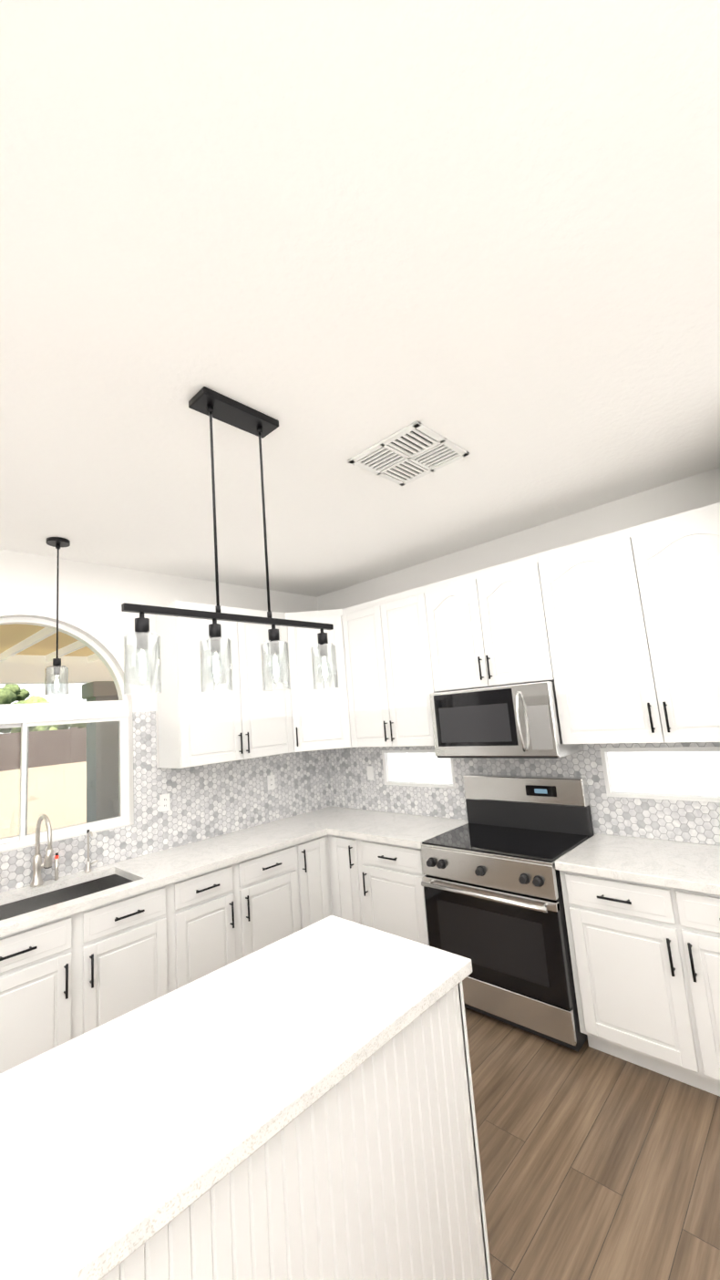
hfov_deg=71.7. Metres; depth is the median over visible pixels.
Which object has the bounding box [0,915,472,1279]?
island countertop
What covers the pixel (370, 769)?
electrical outlet plate
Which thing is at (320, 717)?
upper cabinet
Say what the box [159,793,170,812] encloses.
electrical outlet plate
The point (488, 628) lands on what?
upper cabinet
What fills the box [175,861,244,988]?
base cabinet
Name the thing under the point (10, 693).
trees
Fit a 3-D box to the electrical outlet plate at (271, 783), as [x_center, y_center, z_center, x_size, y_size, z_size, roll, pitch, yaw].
[-0.738,1.181,4.130,0.008,0.115,0.072,-12,-11,42]
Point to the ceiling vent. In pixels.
(417, 449)
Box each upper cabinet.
[155,600,247,768]
[239,608,294,758]
[287,610,352,752]
[338,586,434,747]
[424,553,553,692]
[538,502,719,743]
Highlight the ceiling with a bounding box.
[0,0,719,597]
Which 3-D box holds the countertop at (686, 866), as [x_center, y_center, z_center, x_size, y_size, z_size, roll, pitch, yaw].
[1.575,1.083,2.412,1.022,0.040,0.626,-12,-11,42]
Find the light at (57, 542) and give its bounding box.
[44,536,70,695]
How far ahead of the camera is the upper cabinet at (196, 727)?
3.47 m
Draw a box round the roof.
[0,623,119,822]
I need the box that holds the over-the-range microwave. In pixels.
[429,681,583,758]
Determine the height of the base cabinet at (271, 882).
0.868 m
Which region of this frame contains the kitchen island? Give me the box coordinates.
[109,984,492,1279]
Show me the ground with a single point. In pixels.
(47, 799)
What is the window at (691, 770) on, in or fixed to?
in the wall at (691, 492)
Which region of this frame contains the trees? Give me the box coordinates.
[0,683,86,732]
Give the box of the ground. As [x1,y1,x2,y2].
[0,761,86,838]
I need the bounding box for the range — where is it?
[421,774,594,1052]
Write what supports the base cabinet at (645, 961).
on the floor
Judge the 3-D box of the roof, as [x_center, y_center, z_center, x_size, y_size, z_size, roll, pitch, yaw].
[-4.912,1.129,2.793,3.690,2.860,15.000,-12,-11,42]
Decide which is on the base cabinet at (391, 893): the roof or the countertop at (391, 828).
the countertop at (391, 828)
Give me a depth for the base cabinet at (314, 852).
3.57 m
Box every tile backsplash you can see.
[0,711,331,892]
[328,742,719,845]
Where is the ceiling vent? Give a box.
[347,420,469,485]
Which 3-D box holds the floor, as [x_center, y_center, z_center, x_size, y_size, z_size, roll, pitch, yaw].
[-1.456,1.848,-0.533,9.340,0.100,9.400,-12,-11,42]
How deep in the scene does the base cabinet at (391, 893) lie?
3.27 m
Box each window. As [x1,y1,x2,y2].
[0,617,129,850]
[381,746,719,802]
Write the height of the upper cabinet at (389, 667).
1.135 m
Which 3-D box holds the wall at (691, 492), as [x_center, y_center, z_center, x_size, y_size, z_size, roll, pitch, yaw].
[2.288,0.461,2.362,7.400,2.880,0.200,-12,-11,42]
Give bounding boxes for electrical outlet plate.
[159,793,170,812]
[267,774,275,790]
[366,765,374,780]
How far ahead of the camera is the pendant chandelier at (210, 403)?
1.74 m
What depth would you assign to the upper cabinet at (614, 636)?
2.59 m
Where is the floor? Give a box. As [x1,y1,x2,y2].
[464,1007,719,1279]
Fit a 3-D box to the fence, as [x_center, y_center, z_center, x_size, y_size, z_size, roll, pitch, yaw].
[-24.915,6.657,27.572,0.300,2.400,180.000,-12,-11,42]
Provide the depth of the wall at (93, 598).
3.41 m
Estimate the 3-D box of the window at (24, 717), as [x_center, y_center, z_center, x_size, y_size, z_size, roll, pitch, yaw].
[-2.050,0.538,3.045,0.090,1.369,1.208,-12,-11,42]
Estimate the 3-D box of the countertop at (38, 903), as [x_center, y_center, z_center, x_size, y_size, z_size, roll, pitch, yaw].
[-1.280,1.315,3.056,0.626,0.661,3.591,-12,-11,42]
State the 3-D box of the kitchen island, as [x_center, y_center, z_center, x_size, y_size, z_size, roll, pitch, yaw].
[-0.297,1.501,1.221,0.606,0.908,1.286,-12,-11,42]
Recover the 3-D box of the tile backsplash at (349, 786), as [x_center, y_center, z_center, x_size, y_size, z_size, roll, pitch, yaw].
[0.948,1.139,3.440,3.330,0.865,0.008,-12,-11,42]
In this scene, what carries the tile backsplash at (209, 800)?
attached to the wall at (93, 598)
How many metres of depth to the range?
2.77 m
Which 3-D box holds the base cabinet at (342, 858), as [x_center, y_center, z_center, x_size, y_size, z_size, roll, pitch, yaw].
[0.122,1.857,3.753,0.282,0.868,0.606,-12,-11,42]
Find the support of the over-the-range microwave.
attached to the upper cabinet at (488, 628)
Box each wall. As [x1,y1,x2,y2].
[0,549,330,893]
[316,466,719,846]
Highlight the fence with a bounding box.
[0,726,86,771]
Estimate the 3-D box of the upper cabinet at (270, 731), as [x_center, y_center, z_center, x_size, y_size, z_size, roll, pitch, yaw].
[-0.846,0.347,3.975,0.326,1.135,0.472,-12,-11,42]
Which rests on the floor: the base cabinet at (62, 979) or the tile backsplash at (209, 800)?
the base cabinet at (62, 979)
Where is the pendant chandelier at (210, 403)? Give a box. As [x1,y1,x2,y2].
[121,386,339,694]
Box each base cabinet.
[0,882,178,1073]
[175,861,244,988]
[240,843,306,956]
[299,834,331,927]
[328,834,361,924]
[353,837,429,945]
[559,870,719,1096]
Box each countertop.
[0,806,375,937]
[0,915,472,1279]
[328,810,468,848]
[555,833,719,895]
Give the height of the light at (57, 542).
0.910 m
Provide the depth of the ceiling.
1.31 m

